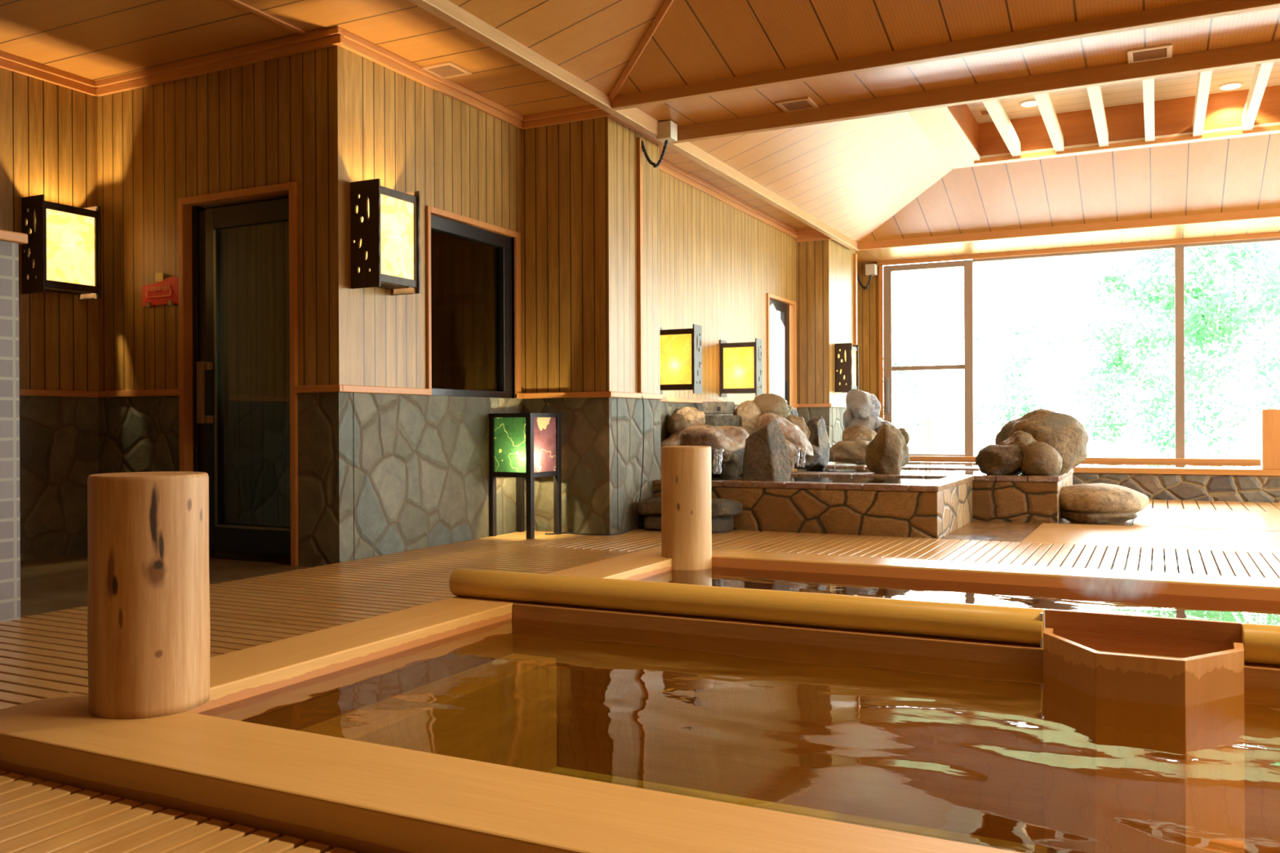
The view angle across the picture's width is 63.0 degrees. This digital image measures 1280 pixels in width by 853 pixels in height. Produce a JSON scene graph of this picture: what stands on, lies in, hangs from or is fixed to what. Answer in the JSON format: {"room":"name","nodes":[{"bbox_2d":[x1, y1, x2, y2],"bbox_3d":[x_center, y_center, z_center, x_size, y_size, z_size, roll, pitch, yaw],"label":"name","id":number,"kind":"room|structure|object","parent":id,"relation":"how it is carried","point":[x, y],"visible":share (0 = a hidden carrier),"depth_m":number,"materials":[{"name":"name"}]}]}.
{"room":"spa","nodes":[
{"label":"spa","id":0,"kind":"room"},
{"bbox_2d":[0,67,290,560],"bbox_3d":[-4.768,-0.763,4.986,0.170,3.250,11.100,0,0,26],"label":"wall","id":1,"kind":"structure","parent":0,"point":[48,131],"depth_m":6.97,"materials":[{"name":"wood"}]},
{"bbox_2d":[0,50,96,96],"bbox_3d":[-5.427,-2.268,3.534,0.050,0.090,7.924,0,0,26],"label":"trim","id":2,"kind":"structure","parent":1,"relation":"attached to","point":[8,61],"depth_m":6.74,"materials":[{"name":"brown wood"}]},
{"bbox_2d":[21,194,101,300],"bbox_3d":[-3.733,-1.146,6.749,0.216,0.610,0.400,0,0,26],"label":"wall lamp","id":3,"kind":"object","parent":1,"relation":"attached to","point":[62,252],"visible":1,"depth_m":6.66,"materials":[{"name":"paper"}]},
{"bbox_2d":[97,44,354,567],"bbox_3d":[-2.695,-0.775,6.659,2.156,3.250,0.148,0,0,26],"label":"wall","id":4,"kind":"structure","parent":0,"point":[286,119],"depth_m":6.52,"materials":[{"name":"wood"}]},
{"bbox_2d":[142,272,178,307],"bbox_3d":[-3.130,-0.890,6.799,0.342,0.219,0.025,0,0,26],"label":"notice","id":5,"kind":"object","parent":4,"relation":"attached to","point":[166,291],"visible":1,"depth_m":6.79,"materials":[{"name":"red"}]},
{"bbox_2d":[94,26,343,97],"bbox_3d":[-2.724,-2.285,6.588,2.178,0.090,0.050,0,0,26],"label":"trim","id":6,"kind":"structure","parent":4,"relation":"attached to","point":[331,37],"depth_m":6.51,"materials":[{"name":"brown wood"}]},
{"bbox_2d":[177,182,298,566],"bbox_3d":[-2.495,-0.314,6.548,1.000,2.315,0.185,0,0,26],"label":"door","id":7,"kind":"structure","parent":4,"relation":"in","point":[198,229],"depth_m":6.66,"materials":[{"name":"brown wood"}]},
{"bbox_2d":[227,196,467,244],"bbox_3d":[-2.007,-0.751,8.165,2.050,3.190,3.150,0,0,26],"label":"ceiling","id":8,"kind":"structure","parent":0,"point":[436,237],"depth_m":9.43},
{"bbox_2d":[482,244,496,391],"bbox_3d":[-1.165,-0.910,8.288,0.050,1.600,0.220,0,0,26],"label":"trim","id":9,"kind":"structure","parent":8,"relation":"attached to","point":[489,253],"depth_m":8.20,"materials":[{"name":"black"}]},
{"bbox_2d":[342,52,524,559],"bbox_3d":[-1.376,-0.782,7.059,0.148,3.250,1.982,0,0,26],"label":"wall","id":10,"kind":"structure","parent":0,"point":[421,459],"depth_m":6.82,"materials":[{"name":"stone"}]},
{"bbox_2d":[350,178,420,295],"bbox_3d":[-1.547,-1.142,6.362,0.221,0.635,0.380,0,0,26],"label":"wall lamp","id":11,"kind":"object","parent":10,"relation":"attached to","point":[385,251],"visible":1,"depth_m":6.24,"materials":[{"name":"paper"}]},
{"bbox_2d":[337,29,524,129],"bbox_3d":[-1.319,-2.292,7.025,0.050,0.090,1.982,0,0,26],"label":"trim","id":12,"kind":"structure","parent":10,"relation":"attached to","point":[354,43],"depth_m":6.84,"materials":[{"name":"brown wood"}]},
{"bbox_2d":[425,205,521,398],"bbox_3d":[-1.198,-0.833,7.404,0.120,1.250,1.115,0,0,26],"label":"window","id":13,"kind":"structure","parent":10,"relation":"in","point":[438,220],"depth_m":7.75,"materials":[{"name":"brown wood"}]},
{"bbox_2d":[431,240,482,361],"bbox_3d":[-1.351,-0.757,9.543,2.000,3.190,0.100,0,0,26],"label":"wall","id":14,"kind":"structure","parent":0,"point":[456,267],"depth_m":9.66,"materials":[{"name":"wood"}]},
{"bbox_2d":[435,293,482,307],"bbox_3d":[-1.469,-0.881,9.508,0.920,0.660,0.055,0,0,26],"label":"picture window","id":15,"kind":"structure","parent":14,"relation":"in","point":[474,299],"depth_m":9.57,"materials":[{"name":"black glass"}]},
{"bbox_2d":[521,116,617,533],"bbox_3d":[-0.526,-0.787,7.796,0.775,3.250,0.148,0,0,26],"label":"wall","id":16,"kind":"structure","parent":0,"point":[569,169],"depth_m":7.72,"materials":[{"name":"wood"}]},
{"bbox_2d":[520,104,612,129],"bbox_3d":[-0.526,-2.297,7.710,0.862,0.090,0.050,0,0,26],"label":"trim","id":17,"kind":"structure","parent":16,"relation":"attached to","point":[587,112],"depth_m":7.72,"materials":[{"name":"brown wood"}]},
{"bbox_2d":[20,504,1231,617],"bbox_3d":[2.595,1.158,5.220,13.200,0.742,18.050,0,0,26],"label":"floor","id":18,"kind":"structure","parent":0,"point":[54,584],"depth_m":6.21,"materials":[{"name":"wood"}]},
{"bbox_2d":[0,229,27,622],"bbox_3d":[-3.055,0.024,3.618,0.210,1.656,1.805,0,0,26],"label":"tiled wall","id":19,"kind":"structure","parent":18,"relation":"on","point":[10,241],"depth_m":4.33,"materials":[{"name":"tile"}]},
{"bbox_2d":[0,769,356,852],"bbox_3d":[1.394,0.817,-0.510,8.255,0.045,2.720,0,0,26],"label":"duckboard","id":20,"kind":"object","parent":18,"relation":"on","point":[37,815],"visible":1,"depth_m":2.08,"materials":[{"name":"wood"}]},
{"bbox_2d":[0,542,634,709],"bbox_3d":[-2.075,0.825,3.637,1.645,0.045,7.065,0,0,26],"label":"duckboard","id":21,"kind":"object","parent":18,"relation":"on","point":[44,655],"visible":0.41,"depth_m":4.69,"materials":[{"name":"wood"}]},
{"bbox_2d":[431,360,483,390],"bbox_3d":[-1.202,0.144,8.903,1.030,1.370,0.880,0,0,26],"label":"bench","id":22,"kind":"object","parent":18,"relation":"on","point":[468,375],"visible":0.18,"depth_m":8.55,"materials":[{"name":"brown wood"}]},
{"bbox_2d":[460,527,759,551],"bbox_3d":[-0.167,0.809,7.493,1.655,0.045,1.530,0,0,26],"label":"duckboard","id":23,"kind":"object","parent":18,"relation":"on","point":[642,539],"visible":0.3,"depth_m":7.23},
{"bbox_2d":[488,413,561,538],"bbox_3d":[-0.835,0.347,7.594,0.378,0.885,0.378,0,0,30],"label":"lantern","id":24,"kind":"object","parent":23,"relation":"on","point":[522,446],"visible":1,"depth_m":7.49,"materials":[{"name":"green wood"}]},
{"bbox_2d":[644,514,733,533],"bbox_3d":[0.377,0.728,7.900,0.661,0.162,0.394,0,0,26],"label":"stepping stone","id":25,"kind":"object","parent":23,"relation":"on","point":[651,522],"visible":0.43,"depth_m":7.76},
{"bbox_2d":[637,496,742,517],"bbox_3d":[0.379,0.607,7.875,0.758,0.144,0.413,0,0,26],"label":"stepping stone","id":26,"kind":"object","parent":25,"relation":"on","point":[720,507],"visible":0.59,"depth_m":7.74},
{"bbox_2d":[653,472,973,538],"bbox_3d":[1.310,0.618,8.503,2.484,0.411,1.546,0,0,26],"label":"bath","id":27,"kind":"object","parent":18,"relation":"on","point":[936,508],"visible":0.59,"depth_m":7.65,"materials":[{"name":"stone"}]},
{"bbox_2d":[711,447,744,475],"bbox_3d":[0.739,0.316,9.270,0.542,0.340,0.557,0,0,-9],"label":"boulder","id":28,"kind":"object","parent":27,"relation":"on","point":[734,467],"visible":0.22,"depth_m":9.07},
{"bbox_2d":[661,424,749,463],"bbox_3d":[0.573,0.154,9.142,0.747,0.345,0.644,0,0,26],"label":"boulder","id":29,"kind":"object","parent":28,"relation":"on","point":[731,439],"visible":0.7,"depth_m":8.91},
{"bbox_2d":[742,418,791,481],"bbox_3d":[0.966,0.208,8.158,0.410,0.538,0.276,0,0,26],"label":"boulder","id":30,"kind":"object","parent":27,"relation":"on","point":[766,454],"visible":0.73,"depth_m":8.07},
{"bbox_2d":[711,475,943,484],"bbox_3d":[1.307,0.428,8.511,2.152,0.001,1.214,0,0,26],"label":"water","id":31,"kind":"object","parent":27,"relation":"in","point":[848,479],"visible":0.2,"depth_m":8.47,"materials":[{"name":"liquid"}]},
{"bbox_2d":[826,461,978,467],"bbox_3d":[2.906,0.605,11.180,2.262,0.413,1.392,0,0,26],"label":"ledge","id":32,"kind":"object","parent":18,"relation":"on","point":[909,462],"visible":0.09,"depth_m":11.47,"materials":[{"name":"stone"}]},
{"bbox_2d":[831,440,870,465],"bbox_3d":[2.244,0.270,10.853,0.500,0.262,0.409,0,0,26],"label":"boulder","id":33,"kind":"object","parent":32,"relation":"on","point":[844,451],"visible":0.72,"depth_m":10.71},
{"bbox_2d":[791,465,1073,523],"bbox_3d":[2.288,0.610,9.792,3.190,0.413,1.627,0,0,26],"label":"stone ledge","id":34,"kind":"object","parent":18,"relation":"on","point":[995,498],"visible":0.31,"depth_m":8.54,"materials":[{"name":"stone"}]},
{"bbox_2d":[739,426,759,435],"bbox_3d":[0.979,0.188,9.668,0.338,0.400,0.494,0,0,26],"label":"boulder","id":35,"kind":"object","parent":34,"relation":"on","point":[750,430],"visible":0.12,"depth_m":9.54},
{"bbox_2d":[733,400,762,428],"bbox_3d":[1.026,-0.040,9.872,0.322,0.413,0.319,0,0,-35],"label":"boulder","id":36,"kind":"object","parent":35,"relation":"on","point":[749,412],"visible":0.51,"depth_m":9.74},
{"bbox_2d":[758,412,813,462],"bbox_3d":[1.312,0.101,9.730,0.586,0.465,0.415,0,0,26],"label":"boulder","id":37,"kind":"object","parent":35,"relation":"on","point":[792,432],"visible":0.59,"depth_m":9.62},
{"bbox_2d":[875,420,896,433],"bbox_3d":[2.604,0.076,11.376,0.329,0.277,0.337,0,0,-37],"label":"boulder","id":38,"kind":"object","parent":34,"relation":"on","point":[886,421],"visible":0.2,"depth_m":11.25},
{"bbox_3d":[2.463,0.062,11.499,0.388,0.229,0.370,0,0,26],"label":"boulder","id":39,"kind":"object","parent":38,"relation":"on","visible":0},
{"bbox_2d":[850,416,883,431],"bbox_3d":[2.461,-0.017,11.377,0.365,0.226,0.338,0,0,-20],"label":"boulder","id":40,"kind":"object","parent":39,"relation":"on","point":[874,423],"visible":0.48,"depth_m":11.25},
{"bbox_2d":[845,389,880,419],"bbox_3d":[2.418,-0.228,11.425,0.391,0.356,0.375,0,0,-35],"label":"boulder","id":41,"kind":"object","parent":40,"relation":"on","point":[863,404],"visible":0.88,"depth_m":11.29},
{"bbox_2d":[865,423,909,474],"bbox_3d":[2.134,0.217,9.047,0.355,0.484,0.374,0,0,26],"label":"boulder","id":42,"kind":"object","parent":34,"relation":"on","point":[887,452],"visible":0.94,"depth_m":8.92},
{"bbox_2d":[792,467,1028,475],"bbox_3d":[2.285,0.422,9.800,2.858,0.001,1.295,0,0,26],"label":"water","id":43,"kind":"object","parent":34,"relation":"in","point":[969,472],"visible":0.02,"depth_m":9.85,"materials":[{"name":"liquid"}]},
{"bbox_2d":[794,444,822,469],"bbox_3d":[1.549,0.271,10.005,0.357,0.283,0.345,0,0,-16],"label":"boulder","id":44,"kind":"object","parent":43,"relation":"on","point":[811,462],"visible":0.4,"depth_m":9.89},
{"bbox_2d":[786,414,810,439],"bbox_3d":[1.472,0.081,9.978,0.279,0.393,0.331,0,0,26],"label":"boulder","id":45,"kind":"object","parent":44,"relation":"on","point":[800,422],"visible":0.23,"depth_m":9.89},
{"bbox_3d":[1.305,0.027,9.997,0.354,0.216,0.366,0,0,26],"label":"boulder","id":46,"kind":"object","parent":45,"relation":"on","visible":0},
{"bbox_2d":[752,393,790,418],"bbox_3d":[1.229,-0.149,9.993,0.422,0.332,0.411,0,0,-41],"label":"boulder","id":47,"kind":"object","parent":46,"relation":"on","point":[766,402],"visible":0.56,"depth_m":9.83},
{"bbox_2d":[806,415,830,471],"bbox_3d":[1.686,0.180,10.066,0.265,0.569,0.244,0,0,26],"label":"boulder","id":48,"kind":"object","parent":43,"relation":"on","point":[819,437],"visible":0.66,"depth_m":9.99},
{"bbox_2d":[975,444,1023,475],"bbox_3d":[3.085,0.305,8.861,0.454,0.310,0.408,0,0,26],"label":"boulder","id":49,"kind":"object","parent":34,"relation":"on","point":[993,459],"visible":0.82,"depth_m":8.72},
{"bbox_2d":[1020,441,1062,475],"bbox_3d":[3.317,0.284,8.649,0.333,0.315,0.265,0,0,26],"label":"boulder","id":50,"kind":"object","parent":34,"relation":"on","point":[1040,458],"visible":0.91,"depth_m":8.55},
{"bbox_2d":[995,408,1088,474],"bbox_3d":[3.514,0.142,9.160,0.780,0.601,0.673,0,0,26],"label":"boulder","id":51,"kind":"object","parent":34,"relation":"on","point":[1062,432],"visible":0.59,"depth_m":8.91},
{"bbox_2d":[711,530,1279,578],"bbox_3d":[4.215,0.794,5.176,8.255,0.045,1.805,0,0,26],"label":"duckboard","id":52,"kind":"object","parent":18,"relation":"on","point":[1264,565],"visible":0.61,"depth_m":6.42,"materials":[{"name":"wood"}]},
{"bbox_2d":[909,455,1279,502],"bbox_3d":[7.190,0.597,11.471,10.480,0.390,2.758,0,0,26],"label":"wall","id":53,"kind":"structure","parent":18,"relation":"on","point":[1205,484],"depth_m":10.77,"materials":[{"name":"stone"}]},
{"bbox_2d":[909,459,1260,468],"bbox_3d":[7.230,0.446,11.552,10.480,0.001,2.280,0,0,26],"label":"window sill","id":54,"kind":"object","parent":53,"relation":"in","point":[1109,464],"visible":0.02,"depth_m":12.42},
{"bbox_2d":[1260,408,1279,469],"bbox_3d":[6.381,0.128,10.501,0.225,0.602,0.225,0,0,26],"label":"square post","id":55,"kind":"object","parent":53,"relation":"on","point":[1269,418],"visible":1,"depth_m":10.42,"materials":[{"name":"brown wood"}]},
{"bbox_2d":[1060,508,1137,523],"bbox_3d":[3.739,0.718,8.568,0.530,0.189,0.615,0,0,-18],"label":"boulder","id":56,"kind":"object","parent":18,"relation":"on","point":[1071,516],"visible":0.56,"depth_m":8.34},
{"bbox_2d":[1059,483,1148,513],"bbox_3d":[3.773,0.607,8.625,0.774,0.273,0.726,0,0,26],"label":"boulder","id":57,"kind":"object","parent":18,"relation":"on","point":[1086,497],"visible":0.8,"depth_m":8.36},
{"bbox_2d":[1021,523,1279,554],"bbox_3d":[5.767,0.785,6.251,6.430,0.045,1.480,0,0,26],"label":"duckboard","id":58,"kind":"object","parent":18,"relation":"on","point":[1197,539],"visible":0.94,"depth_m":7.22,"materials":[{"name":"wood"}]},
{"bbox_2d":[1132,507,1279,531],"bbox_3d":[6.817,0.778,7.636,5.780,0.045,1.925,0,0,26],"label":"duckboard","id":59,"kind":"object","parent":18,"relation":"on","point":[1155,517],"visible":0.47,"depth_m":8.57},
{"bbox_2d":[1145,499,1279,511],"bbox_3d":[7.518,0.772,9.047,5.780,0.045,1.215,0,0,26],"label":"duckboard","id":60,"kind":"object","parent":18,"relation":"on","point":[1157,504],"visible":0.75,"depth_m":10.00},
{"bbox_2d":[612,120,662,533],"bbox_3d":[-0.074,-0.789,8.002,0.148,3.250,0.864,0,0,26],"label":"wall","id":61,"kind":"structure","parent":0,"point":[629,402],"depth_m":7.97,"materials":[{"name":"wood"}]},
{"bbox_2d":[636,137,644,392],"bbox_3d":[0.002,-1.237,8.021,0.029,1.955,0.050,0,0,26],"label":"trim","id":62,"kind":"structure","parent":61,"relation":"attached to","point":[639,150],"depth_m":8.00,"materials":[{"name":"wood"}]},
{"bbox_2d":[0,0,1279,263],"bbox_3d":[2.623,-2.576,5.247,13.150,0.550,18.150,0,0,26],"label":"ceiling","id":63,"kind":"structure","parent":0,"point":[95,40],"depth_m":9.12,"materials":[{"name":"wood"}]},
{"bbox_2d":[422,61,471,79],"bbox_3d":[-1.270,-2.331,6.839,0.240,0.012,0.240,0,0,26],"label":"ceiling vent","id":64,"kind":"object","parent":63,"relation":"in","point":[445,70],"visible":1,"depth_m":6.82,"materials":[{"name":"brown"}]},
{"bbox_2d":[408,0,858,251],"bbox_3d":[-0.878,-2.267,5.980,0.075,0.120,16.350,0,0,26],"label":"ceiling beam","id":65,"kind":"structure","parent":63,"relation":"attached to","point":[446,11],"depth_m":7.11,"materials":[{"name":"brown wood"}]},
{"bbox_2d":[641,120,677,167],"bbox_3d":[0.143,-2.151,8.014,0.265,0.336,0.126,0,0,26],"label":"junction box","id":66,"kind":"object","parent":63,"relation":"attached to","point":[667,130],"visible":1,"depth_m":7.95,"materials":[{"name":"beige plastic"}]},
{"bbox_2d":[611,0,1279,110],"bbox_3d":[4.293,-2.288,5.067,10.000,0.120,0.070,0,0,26],"label":"ceiling beam","id":67,"kind":"structure","parent":63,"relation":"attached to","point":[1206,9],"depth_m":6.23,"materials":[{"name":"brown wood"}]},
{"bbox_2d":[671,40,1279,143],"bbox_3d":[4.724,-2.292,5.936,10.000,0.120,0.070,0,0,26],"label":"ceiling beam","id":68,"kind":"structure","parent":63,"relation":"attached to","point":[1268,51],"depth_m":7.04,"materials":[{"name":"brown wood"}]},
{"bbox_2d":[857,208,1279,250],"bbox_3d":[7.253,-2.313,11.033,10.000,0.120,0.070,0,0,26],"label":"ceiling beam","id":69,"kind":"structure","parent":63,"relation":"attached to","point":[1271,212],"depth_m":12.08,"materials":[{"name":"brown wood"}]},
{"bbox_2d":[1127,43,1172,63],"bbox_3d":[3.190,-2.330,6.535,0.250,0.012,0.250,0,0,26],"label":"ceiling vent","id":70,"kind":"object","parent":63,"relation":"in","point":[1162,51],"visible":1,"depth_m":6.51,"materials":[{"name":"beige"}]},
{"bbox_2d":[658,169,798,441],"bbox_3d":[0.829,-0.798,10.621,0.148,3.250,4.630,0,0,26],"label":"wall","id":71,"kind":"structure","parent":0,"point":[719,263],"depth_m":10.31,"materials":[{"name":"wood"}]},
{"bbox_2d":[659,324,702,394],"bbox_3d":[0.325,-0.578,9.060,0.390,0.590,0.176,0,0,26],"label":"wall lamp","id":72,"kind":"object","parent":71,"relation":"attached to","point":[680,349],"visible":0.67,"depth_m":8.99,"materials":[{"name":"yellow paper"}]},
{"bbox_2d":[658,156,798,239],"bbox_3d":[0.886,-2.309,10.586,0.050,0.090,4.630,0,0,26],"label":"trim","id":73,"kind":"structure","parent":71,"relation":"attached to","point":[665,166],"depth_m":10.46,"materials":[{"name":"brown wood"}]},
{"bbox_2d":[719,337,762,396],"bbox_3d":[1.009,-0.584,10.440,0.390,0.570,0.176,0,0,26],"label":"wall lamp","id":74,"kind":"object","parent":71,"relation":"attached to","point":[740,371],"visible":1,"depth_m":10.38,"materials":[{"name":"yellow paper"}]},
{"bbox_2d":[766,293,796,409],"bbox_3d":[1.608,-0.342,12.195,0.140,2.315,1.020,0,0,26],"label":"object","id":75,"kind":"structure","parent":71,"relation":"in","point":[781,332],"depth_m":12.30,"materials":[{"name":"brown wood"}]},
{"bbox_2d":[546,766,1058,852],"bbox_3d":[3.056,1.457,2.481,8.040,0.250,3.550,0,0,26],"label":"pool edge","id":76,"kind":"structure","parent":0,"point":[829,815],"depth_m":3.62,"materials":[{"name":"brown wood"}]},
{"bbox_2d":[0,546,1279,852],"bbox_3d":[3.043,1.022,2.474,8.555,0.640,4.070,0,0,26],"label":"surround","id":77,"kind":"object","parent":76,"relation":"on","point":[438,726],"visible":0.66,"depth_m":3.45,"materials":[{"name":"brown wood"}]},
{"bbox_2d":[87,471,209,719],"bbox_3d":[-1.273,0.421,2.711,0.286,0.597,0.287,0,0,26],"label":"timber post","id":78,"kind":"object","parent":77,"relation":"on","point":[148,601],"visible":1,"depth_m":2.59,"materials":[{"name":"wood"}]},
{"bbox_2d":[661,445,711,570],"bbox_3d":[0.255,0.598,5.721,0.278,0.980,0.279,0,0,26],"label":"timber post","id":79,"kind":"object","parent":77,"relation":"on","point":[686,470],"visible":0.63,"depth_m":5.60,"materials":[{"name":"wood"}]},
{"bbox_2d":[448,568,1044,645],"bbox_3d":[0.269,0.655,3.902,2.328,0.119,0.119,0,0,26],"label":"log","id":80,"kind":"object","parent":77,"relation":"on","point":[1001,624],"visible":0.92,"depth_m":3.76,"materials":[{"name":"wood"}]},
{"bbox_2d":[638,566,1279,625],"bbox_3d":[3.450,0.759,3.300,7.918,0.001,1.625,0,0,26],"label":"water","id":81,"kind":"object","parent":77,"relation":"in","point":[1171,606],"visible":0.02,"depth_m":4.76,"materials":[{"name":"liquid"}]},
{"bbox_2d":[1040,608,1244,852],"bbox_3d":[1.479,0.940,3.107,0.562,0.696,0.445,0,0,26],"label":"box","id":82,"kind":"object","parent":77,"relation":"in","point":[1143,753],"visible":1,"depth_m":2.94,"materials":[{"name":"brown wood"}]},
{"bbox_2d":[1241,622,1279,665],"bbox_3d":[4.171,0.641,1.965,5.278,0.119,0.119,0,0,26],"label":"log","id":83,"kind":"object","parent":77,"relation":"on","point":[1261,642],"visible":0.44,"depth_m":3.08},
{"bbox_2d":[795,239,832,447],"bbox_3d":[2.070,-0.808,12.641,0.535,3.250,0.148,0,0,26],"label":"wall","id":84,"kind":"structure","parent":0,"point":[813,258],"depth_m":12.57,"materials":[{"name":"wood"}]},
{"bbox_2d":[448,0,1205,96],"bbox_3d":[2.561,-2.548,2.738,9.030,0.522,5.700,0,0,26],"label":"ceiling","id":85,"kind":"structure","parent":0,"point":[695,41],"depth_m":6.24,"materials":[{"name":"wood"}]},
{"bbox_2d":[608,0,673,102],"bbox_3d":[0.178,-2.508,6.125,0.050,0.522,2.484,0,0,-19],"label":"trim","id":86,"kind":"structure","parent":85,"relation":"attached to","point":[666,5],"depth_m":6.61,"materials":[{"name":"brown wood"}]},
{"bbox_2d":[831,239,854,444],"bbox_3d":[2.492,-0.810,13.055,0.148,3.250,1.210,0,0,26],"label":"wall","id":87,"kind":"structure","parent":0,"point":[842,257],"depth_m":12.94,"materials":[{"name":"wood"}]},
{"bbox_2d":[835,342,858,392],"bbox_3d":[2.538,-0.715,12.804,0.210,0.590,0.320,0,0,26],"label":"wall lamp","id":88,"kind":"object","parent":87,"relation":"attached to","point":[846,354],"visible":0.99,"depth_m":12.68,"materials":[{"name":"wood"}]},
{"bbox_2d":[857,262,879,417],"bbox_3d":[3.231,-0.842,15.055,0.470,3.200,0.150,0,0,26],"label":"wall","id":89,"kind":"structure","parent":0,"point":[868,340],"depth_m":14.95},
{"bbox_2d":[878,265,883,420],"bbox_3d":[3.431,-0.893,14.861,0.060,2.800,0.020,0,0,26],"label":"trim","id":90,"kind":"structure","parent":89,"relation":"attached to","point":[881,267],"depth_m":14.85,"materials":[{"name":"brown wood"}]},
{"bbox_2d":[946,84,1279,156],"bbox_3d":[5.526,-3.025,8.716,5.670,0.350,2.490,0,0,26],"label":"ceiling","id":91,"kind":"structure","parent":0,"point":[1224,109],"depth_m":10.35,"materials":[{"name":"wood"}]},
{"bbox_2d":[982,99,1021,156],"bbox_3d":[3.387,-2.863,9.778,0.084,0.140,2.330,0,0,26],"label":"rafter","id":92,"kind":"object","parent":91,"relation":"attached to","point":[995,108],"visible":0.56,"depth_m":9.80,"materials":[{"name":"paint"}]},
{"bbox_2d":[1033,93,1063,151],"bbox_3d":[3.757,-2.864,9.595,0.084,0.140,2.330,0,0,26],"label":"rafter","id":93,"kind":"object","parent":91,"relation":"attached to","point":[1044,102],"visible":0.56,"depth_m":9.61,"materials":[{"name":"paint"}]},
{"bbox_2d":[907,106,1279,168],"bbox_3d":[5.527,-2.825,8.716,6.130,0.050,2.790,0,0,26],"label":"trim","id":94,"kind":"structure","parent":91,"relation":"attached to","point":[940,126],"depth_m":10.23,"materials":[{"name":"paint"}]},
{"bbox_2d":[1086,85,1108,146],"bbox_3d":[4.127,-2.865,9.411,0.084,0.140,2.330,0,0,26],"label":"rafter","id":95,"kind":"object","parent":91,"relation":"attached to","point":[1095,94],"visible":0.56,"depth_m":9.41,"materials":[{"name":"paint"}]},
{"bbox_2d":[1142,78,1154,142],"bbox_3d":[4.497,-2.867,9.227,0.084,0.140,2.330,0,0,26],"label":"rafter","id":96,"kind":"object","parent":91,"relation":"attached to","point":[1148,84],"visible":0.56,"depth_m":9.17,"materials":[{"name":"paint"}]},
{"bbox_2d":[1192,70,1212,136],"bbox_3d":[4.868,-2.868,9.043,0.084,0.140,2.330,0,0,26],"label":"rafter","id":97,"kind":"object","parent":91,"relation":"attached to","point":[1204,78],"visible":0.56,"depth_m":9.04,"materials":[{"name":"paint"}]},
{"bbox_2d":[1241,62,1273,131],"bbox_3d":[5.238,-2.869,8.860,0.084,0.140,2.330,0,0,26],"label":"rafter","id":98,"kind":"object","parent":91,"relation":"attached to","point":[1262,71],"visible":0.56,"depth_m":8.86,"materials":[{"name":"paint"}]},
{"bbox_2d":[966,61,1279,123],"bbox_3d":[5.525,-3.225,8.716,5.670,0.050,2.490,0,0,26],"label":"ceiling","id":99,"kind":"structure","parent":0,"point":[1181,86],"depth_m":10.01,"materials":[{"name":"wood"}]},
{"bbox_3d":[7.992,-0.859,12.692,10.160,3.300,0.150,0,0,26],"label":"wall","id":100,"kind":"structure","parent":0,"visible":0},
{"bbox_2d":[883,259,974,456],"bbox_3d":[4.030,-0.915,14.619,1.228,2.740,0.120,0,0,26],"label":"window","id":101,"kind":"structure","parent":100,"relation":"in","point":[968,366],"depth_m":14.49,"materials":[{"name":"brown wood"}]},
{"bbox_2d":[972,244,1184,457],"bbox_3d":[5.735,-0.901,13.784,2.575,2.800,0.100,0,0,26],"label":"window","id":102,"kind":"structure","parent":100,"relation":"in","point":[1180,248],"depth_m":13.20,"materials":[{"name":"brown wood"}]},
{"bbox_2d":[876,231,1279,266],"bbox_3d":[7.932,-2.336,12.604,10.180,0.065,0.050,0,0,26],"label":"trim","id":103,"kind":"structure","parent":100,"relation":"attached to","point":[1267,235],"depth_m":13.62,"materials":[{"name":"brown wood"}]},
{"label":"outside","id":104,"kind":"structure","parent":0,"visible":0},
{"bbox_2d":[906,431,1260,458],"bbox_3d":[39.967,0.765,58.036,140.000,0.300,100.500,0,0,26],"label":"ground","id":105,"kind":"structure","parent":104,"point":[942,442],"depth_m":41.74,"materials":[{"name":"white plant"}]},
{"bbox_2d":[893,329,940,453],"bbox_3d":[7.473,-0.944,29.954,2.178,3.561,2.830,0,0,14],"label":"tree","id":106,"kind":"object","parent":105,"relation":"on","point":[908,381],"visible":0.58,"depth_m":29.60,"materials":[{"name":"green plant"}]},
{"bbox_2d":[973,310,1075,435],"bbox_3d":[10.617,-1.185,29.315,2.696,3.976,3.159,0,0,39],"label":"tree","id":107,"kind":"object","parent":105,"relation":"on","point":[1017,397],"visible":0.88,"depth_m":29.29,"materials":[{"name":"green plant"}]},
{"bbox_2d":[1071,251,1203,457],"bbox_3d":[11.741,-1.703,24.815,2.848,5.039,3.305,0,0,26],"label":"tree","id":108,"kind":"object","parent":105,"relation":"on","point":[1142,341],"visible":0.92,"depth_m":24.81,"materials":[{"name":"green plant"}]},
{"bbox_2d":[1083,248,1253,451],"bbox_3d":[16.169,-2.573,32.350,4.739,6.692,4.328,0,0,26],"label":"tree","id":109,"kind":"object","parent":105,"relation":"on","point":[1170,338],"visible":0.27,"depth_m":32.16,"materials":[{"name":"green plant"}]},
{"bbox_2d":[1128,240,1279,458],"bbox_3d":[11.559,-1.891,21.105,3.379,5.404,3.095,0,0,2],"label":"tree","id":110,"kind":"object","parent":105,"relation":"on","point":[1206,322],"visible":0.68,"depth_m":20.95,"materials":[{"name":"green plant"}]},
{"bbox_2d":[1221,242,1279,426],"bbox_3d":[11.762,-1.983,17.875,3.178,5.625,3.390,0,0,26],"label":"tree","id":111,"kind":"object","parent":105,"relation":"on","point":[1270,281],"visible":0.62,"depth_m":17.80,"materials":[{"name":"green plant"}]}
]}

